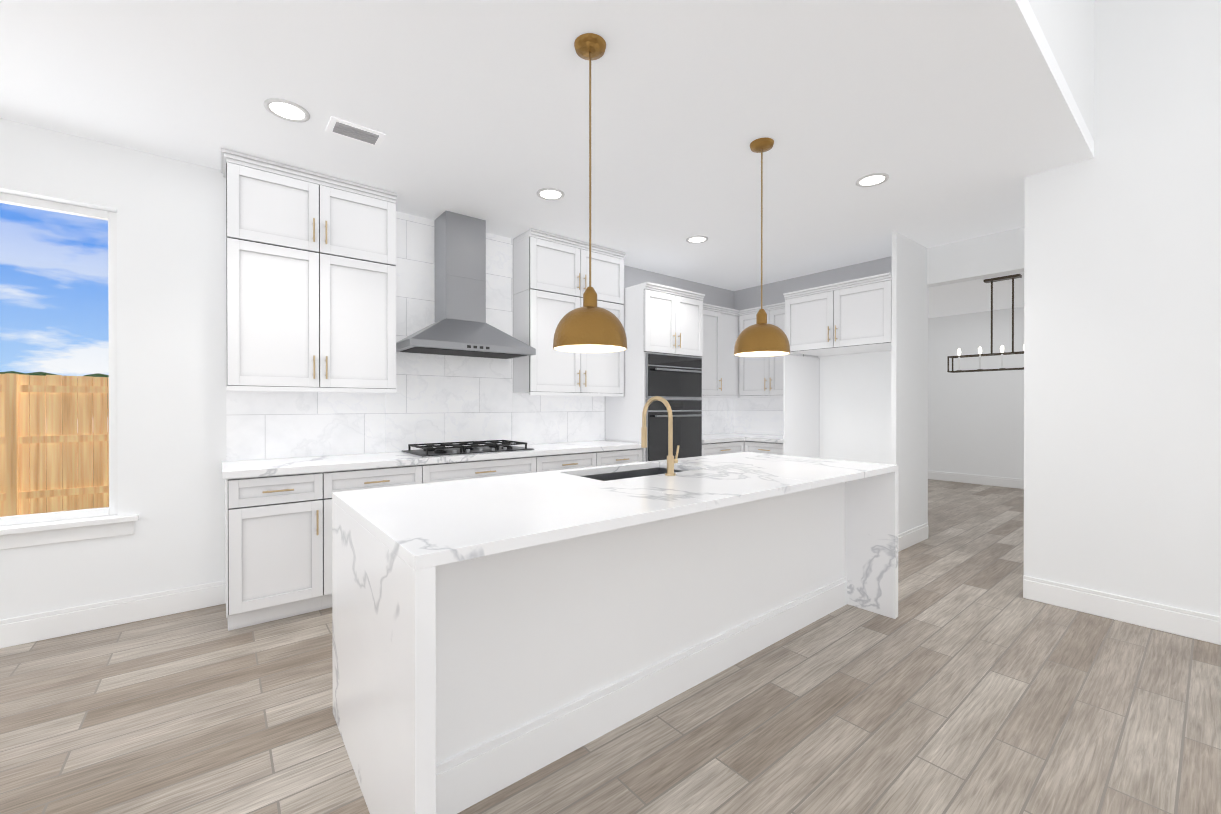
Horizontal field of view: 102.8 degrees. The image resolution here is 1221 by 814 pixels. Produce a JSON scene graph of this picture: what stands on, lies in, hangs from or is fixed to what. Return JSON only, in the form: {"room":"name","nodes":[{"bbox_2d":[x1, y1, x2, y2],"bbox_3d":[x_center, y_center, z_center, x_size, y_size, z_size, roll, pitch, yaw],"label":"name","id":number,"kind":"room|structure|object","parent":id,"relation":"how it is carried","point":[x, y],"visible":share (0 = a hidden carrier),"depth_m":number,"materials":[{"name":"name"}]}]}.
{"room":"kitchen","nodes":[
{"label":"kitchen","id":0,"kind":"room"},
{"bbox_2d":[0,118,735,619],"bbox_3d":[-0.044,-0.135,5.222,13.300,2.800,0.154,0,0,-39],"label":"wall","id":1,"kind":"structure","parent":0,"point":[170,212],"depth_m":2.95,"materials":[{"name":"paint"}]},
{"bbox_2d":[0,192,138,549],"bbox_3d":[-3.514,-0.201,2.396,1.730,1.910,0.165,0,0,-39],"label":"window","id":2,"kind":"structure","parent":1,"relation":"in","point":[27,530],"depth_m":2.79,"materials":[{"name":"white plastic"}]},
{"bbox_2d":[0,580,225,648],"bbox_3d":[-3.764,1.200,2.135,3.268,0.150,0.016,0,0,-39],"label":"baseboard","id":3,"kind":"structure","parent":1,"relation":"attached to","point":[19,630],"depth_m":2.81,"materials":[{"name":"paint"}]},
{"bbox_2d":[221,148,396,392],"bbox_3d":[-2.013,-0.813,3.308,0.986,1.428,0.366,0,0,-39],"label":"upper cabinet","id":4,"kind":"object","parent":1,"relation":"attached to","point":[310,281],"visible":1,"depth_m":3.16,"materials":[{"name":"paint"}]},
{"bbox_2d":[226,211,604,460],"bbox_3d":[-1.277,-0.591,4.129,3.110,1.877,0.010,0,0,-39],"label":"backsplash","id":5,"kind":"structure","parent":1,"relation":"attached to","point":[435,398],"depth_m":3.92,"materials":[{"name":"tile"}]},
{"bbox_2d":[396,211,535,358],"bbox_3d":[-1.159,-0.977,3.900,1.000,1.102,0.491,0,0,-39],"label":"range hood","id":6,"kind":"object","parent":1,"relation":"attached to","point":[460,326],"visible":0.98,"depth_m":3.86,"materials":[{"name":"silver metal"}]},
{"bbox_2d":[513,228,625,396],"bbox_3d":[-0.366,-0.817,4.631,1.061,1.428,0.366,0,0,-39],"label":"upper cabinet","id":7,"kind":"object","parent":1,"relation":"attached to","point":[550,278],"visible":0.9,"depth_m":4.39,"materials":[{"name":"paint"}]},
{"bbox_2d":[702,306,721,397],"bbox_3d":[0.952,-0.642,5.714,0.669,1.011,0.328,0,0,-39],"label":"upper cabinet","id":8,"kind":"object","parent":1,"relation":"attached to","point":[712,317],"depth_m":5.70,"materials":[{"name":"paint"}]},
{"bbox_2d":[702,398,733,433],"bbox_3d":[1.117,0.103,6.053,1.347,0.478,0.011,0,0,-39],"label":"backsplash","id":9,"kind":"structure","parent":1,"relation":"attached to","point":[717,413],"depth_m":6.25,"materials":[{"name":"tile"}]},
{"bbox_2d":[722,310,737,397],"bbox_3d":[1.453,-0.643,6.116,0.739,1.011,0.328,0,0,-39],"label":"upper cabinet","id":10,"kind":"object","parent":1,"relation":"attached to","point":[727,372],"depth_m":5.93,"materials":[{"name":"paint"}]},
{"bbox_2d":[0,0,1093,317],"bbox_3d":[1.798,-1.578,3.044,13.150,0.100,5.550,0,0,-39],"label":"ceiling","id":11,"kind":"structure","parent":0,"point":[956,120],"depth_m":2.48,"materials":[{"name":"paint"}]},
{"bbox_2d":[263,98,309,122],"bbox_3d":[-1.661,-1.522,2.504,0.200,0.007,0.200,0,0,-39],"label":"recessed light","id":12,"kind":"object","parent":11,"relation":"in","point":[284,109],"visible":1,"depth_m":2.50,"materials":[{"name":"white plastic"}]},
{"bbox_2d":[326,116,385,147],"bbox_3d":[-1.412,-1.520,2.704,0.270,0.011,0.170,0,0,-39],"label":"ceiling vent","id":13,"kind":"object","parent":11,"relation":"in","point":[349,130],"visible":1,"depth_m":2.69,"materials":[{"name":"metal"}]},
{"bbox_2d":[537,188,564,199],"bbox_3d":[-0.429,-1.525,3.494,0.200,0.007,0.200,0,0,-39],"label":"recessed light","id":14,"kind":"object","parent":11,"relation":"in","point":[550,193],"visible":1,"depth_m":3.49,"materials":[{"name":"white plastic"}]},
{"bbox_2d":[553,33,626,352],"bbox_3d":[-0.085,-0.884,2.053,0.314,1.278,0.314,0,0,-39],"label":"pendant light","id":15,"kind":"object","parent":11,"relation":"hanging from","point":[589,326],"visible":1,"depth_m":1.99,"materials":[{"name":"gold metal"}]},
{"bbox_2d":[686,236,707,242],"bbox_3d":[0.791,-1.528,4.449,0.200,0.007,0.200,0,0,-39],"label":"recessed light","id":16,"kind":"object","parent":11,"relation":"in","point":[696,239],"visible":1,"depth_m":4.44,"materials":[{"name":"white plastic"}]},
{"bbox_2d":[734,138,789,356],"bbox_3d":[0.877,-0.916,2.826,0.314,1.218,0.314,0,0,-39],"label":"pendant light","id":17,"kind":"object","parent":11,"relation":"hanging from","point":[761,337],"visible":1,"depth_m":2.76,"materials":[{"name":"gold metal"}]},
{"bbox_2d":[855,173,888,186],"bbox_3d":[1.759,-1.524,3.276,0.200,0.007,0.200,0,0,-39],"label":"recessed light","id":18,"kind":"object","parent":11,"relation":"in","point":[873,179],"visible":1,"depth_m":3.27,"materials":[{"name":"white plastic"}]},
{"bbox_2d":[947,274,1023,372],"bbox_3d":[4.642,-0.985,5.773,0.174,1.098,1.060,0,0,-39],"label":"chandelier","id":19,"kind":"object","parent":11,"relation":"hanging from","point":[991,281],"visible":0.65,"depth_m":5.84,"materials":[{"name":"black metal"}]},
{"bbox_2d":[0,479,1220,813],"bbox_3d":[2.491,1.325,2.071,13.300,0.100,8.450,0,0,-39],"label":"floor","id":20,"kind":"structure","parent":0,"point":[970,679],"depth_m":1.99,"materials":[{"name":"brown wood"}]},
{"bbox_2d":[225,472,337,630],"bbox_3d":[-2.105,0.832,3.090,0.529,0.880,0.598,0,0,-39],"label":"base cabinet","id":21,"kind":"object","parent":20,"relation":"on","point":[278,538],"depth_m":2.85,"materials":[{"name":"paint"}]},
{"bbox_2d":[222,440,640,479],"bbox_3d":[-1.092,0.370,3.880,3.135,0.040,0.633,0,0,-39],"label":"countertop","id":22,"kind":"structure","parent":21,"relation":"on","point":[231,470],"depth_m":3.29,"materials":[{"name":"white stone"}]},
{"bbox_2d":[401,440,533,456],"bbox_3d":[-1.120,0.319,3.856,0.888,0.060,0.508,0,0,-39],"label":"cooktop","id":23,"kind":"object","parent":22,"relation":"in","point":[475,447],"visible":1,"depth_m":3.77,"materials":[{"name":"black metal"}]},
{"bbox_2d":[338,464,425,491],"bbox_3d":[-1.738,0.831,3.385,0.657,0.880,0.598,0,0,-39],"label":"base cabinet","id":24,"kind":"object","parent":20,"relation":"on","point":[361,478],"depth_m":3.19,"materials":[{"name":"paint"}]},
{"bbox_2d":[426,456,545,482],"bbox_3d":[-1.132,0.830,3.872,1.022,0.880,0.598,0,0,-39],"label":"base cabinet","id":25,"kind":"object","parent":20,"relation":"on","point":[469,469],"depth_m":3.64,"materials":[{"name":"paint"}]},
{"bbox_2d":[546,452,605,470],"bbox_3d":[-0.521,0.828,4.362,0.666,0.880,0.598,0,0,-39],"label":"base cabinet","id":26,"kind":"object","parent":20,"relation":"on","point":[575,460],"depth_m":4.16,"materials":[{"name":"paint"}]},
{"bbox_2d":[332,452,897,813],"bbox_3d":[0.284,0.831,2.501,2.840,0.885,1.128,0,0,-39],"label":"kitchen island","id":27,"kind":"object","parent":20,"relation":"on","point":[492,635],"depth_m":1.81,"materials":[{"name":"stone"}]},
{"bbox_2d":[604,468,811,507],"bbox_3d":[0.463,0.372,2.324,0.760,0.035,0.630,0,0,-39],"label":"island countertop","id":28,"kind":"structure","parent":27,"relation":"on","point":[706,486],"depth_m":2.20,"materials":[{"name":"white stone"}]},
{"bbox_2d":[641,396,678,475],"bbox_3d":[0.266,0.147,2.607,0.094,0.412,0.244,0,0,-39],"label":"faucet","id":29,"kind":"object","parent":28,"relation":"on","point":[671,461],"visible":1,"depth_m":2.53,"materials":[{"name":"gold metal"}]},
{"bbox_2d":[606,448,641,464],"bbox_3d":[-0.118,0.827,4.686,0.612,0.880,0.598,0,0,-39],"label":"base cabinet","id":30,"kind":"object","parent":20,"relation":"on","point":[628,455],"depth_m":4.51,"materials":[{"name":"paint"}]},
{"bbox_2d":[605,282,704,461],"bbox_3d":[0.476,0.041,5.103,0.833,2.450,0.689,0,0,-39],"label":"tall cabinet","id":31,"kind":"object","parent":20,"relation":"on","point":[663,329],"visible":0.69,"depth_m":4.82,"materials":[{"name":"paint"}]},
{"bbox_2d":[702,438,745,455],"bbox_3d":[1.095,0.824,5.621,0.768,0.880,0.659,0,0,-39],"label":"base cabinet","id":32,"kind":"object","parent":20,"relation":"on","point":[739,444],"depth_m":5.41,"materials":[{"name":"paint"}]},
{"bbox_2d":[746,438,817,457],"bbox_3d":[1.928,0.824,5.593,0.659,0.880,0.590,0,0,-39],"label":"base cabinet","id":33,"kind":"object","parent":20,"relation":"on","point":[801,449],"depth_m":5.38,"materials":[{"name":"paint"}]},
{"bbox_2d":[702,434,757,441],"bbox_3d":[1.312,0.364,5.810,1.346,0.040,0.633,0,0,-39],"label":"countertop","id":34,"kind":"structure","parent":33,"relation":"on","point":[705,437],"depth_m":5.55,"materials":[{"name":"white stone"}]},
{"bbox_2d":[758,434,809,441],"bbox_3d":[1.955,0.364,5.578,0.633,0.040,0.535,0,0,-39],"label":"countertop","id":35,"kind":"structure","parent":33,"relation":"on","point":[761,437],"depth_m":5.31,"materials":[{"name":"white stone"}]},
{"bbox_2d":[736,227,1023,463],"bbox_3d":[2.704,-0.135,5.271,0.154,2.800,3.220,0,0,-39],"label":"wall","id":36,"kind":"structure","parent":0,"point":[873,407],"depth_m":5.16,"materials":[{"name":"paint"}]},
{"bbox_2d":[734,398,782,434],"bbox_3d":[2.009,0.103,6.009,0.011,0.478,1.140,0,0,-39],"label":"backsplash","id":37,"kind":"structure","parent":36,"relation":"attached to","point":[746,415],"depth_m":6.17,"materials":[{"name":"tile"}]},
{"bbox_2d":[738,306,817,397],"bbox_3d":[1.979,-0.642,5.790,0.328,1.011,0.841,0,0,-39],"label":"upper cabinet","id":38,"kind":"object","parent":36,"relation":"attached to","point":[758,377],"depth_m":5.77,"materials":[{"name":"paint"}]},
{"bbox_2d":[783,272,891,355],"bbox_3d":[2.413,-0.878,4.908,0.756,0.610,1.039,0,0,-39],"label":"upper cabinet","id":39,"kind":"object","parent":36,"relation":"attached to","point":[854,316],"visible":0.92,"depth_m":4.66,"materials":[{"name":"paint"}]},
{"bbox_2d":[889,232,928,533],"bbox_3d":[2.767,-0.132,4.500,0.720,2.800,0.040,0,0,-39],"label":"wall","id":40,"kind":"structure","parent":0,"point":[908,355],"depth_m":4.46,"materials":[{"name":"paint"}]},
{"bbox_2d":[898,523,927,551],"bbox_3d":[2.775,1.193,4.482,0.736,0.150,0.026,0,0,-39],"label":"baseboard","id":41,"kind":"structure","parent":40,"relation":"attached to","point":[906,539],"depth_m":4.45,"materials":[{"name":"paint"}]},
{"bbox_2d":[928,307,1023,478],"bbox_3d":[6.826,-0.140,7.088,0.250,2.800,5.550,0,0,-39],"label":"wall","id":42,"kind":"structure","parent":0,"point":[975,423],"depth_m":7.92,"materials":[{"name":"paint"}]},
{"bbox_2d":[928,470,1023,488],"bbox_3d":[6.674,1.185,7.066,0.020,0.150,5.400,0,0,-39],"label":"baseboard","id":43,"kind":"structure","parent":42,"relation":"attached to","point":[934,475],"depth_m":7.93,"materials":[{"name":"paint"}]},
{"bbox_2d":[1028,0,1093,140],"bbox_3d":[0.014,-2.220,0.712,7.450,1.200,0.150,0,0,-39],"label":"wall","id":44,"kind":"structure","parent":0,"point":[1067,27],"depth_m":2.58,"materials":[{"name":"paint"}]},
{"bbox_2d":[1024,0,1220,616],"bbox_3d":[4.825,-0.774,1.713,1.300,4.100,4.980,0,0,-39],"label":"wall","id":45,"kind":"structure","parent":0,"point":[1122,362],"depth_m":2.86,"materials":[{"name":"paint"}]},
{"bbox_2d":[1023,575,1220,644],"bbox_3d":[4.265,1.202,1.366,0.016,0.150,4.830,0,0,-39],"label":"baseboard","id":46,"kind":"structure","parent":45,"relation":"attached to","point":[1178,621],"depth_m":2.87,"materials":[{"name":"paint"}]},
{"label":"outside","id":47,"kind":"structure","parent":0,"visible":0},
{"bbox_3d":[-13.874,1.578,17.177,60.000,0.200,35.800,0,0,-39],"label":"ground","id":48,"kind":"structure","parent":47,"visible":0},
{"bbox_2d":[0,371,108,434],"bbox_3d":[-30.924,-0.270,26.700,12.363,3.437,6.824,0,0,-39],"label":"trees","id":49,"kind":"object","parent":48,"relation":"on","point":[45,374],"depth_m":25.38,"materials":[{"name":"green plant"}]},
{"bbox_2d":[0,373,108,516],"bbox_3d":[-7.593,0.557,2.976,20.014,1.930,4.894,0,0,-39],"label":"fence","id":50,"kind":"object","parent":48,"relation":"on","point":[87,392],"depth_m":6.33,"materials":[{"name":"brown wood"}]}
]}

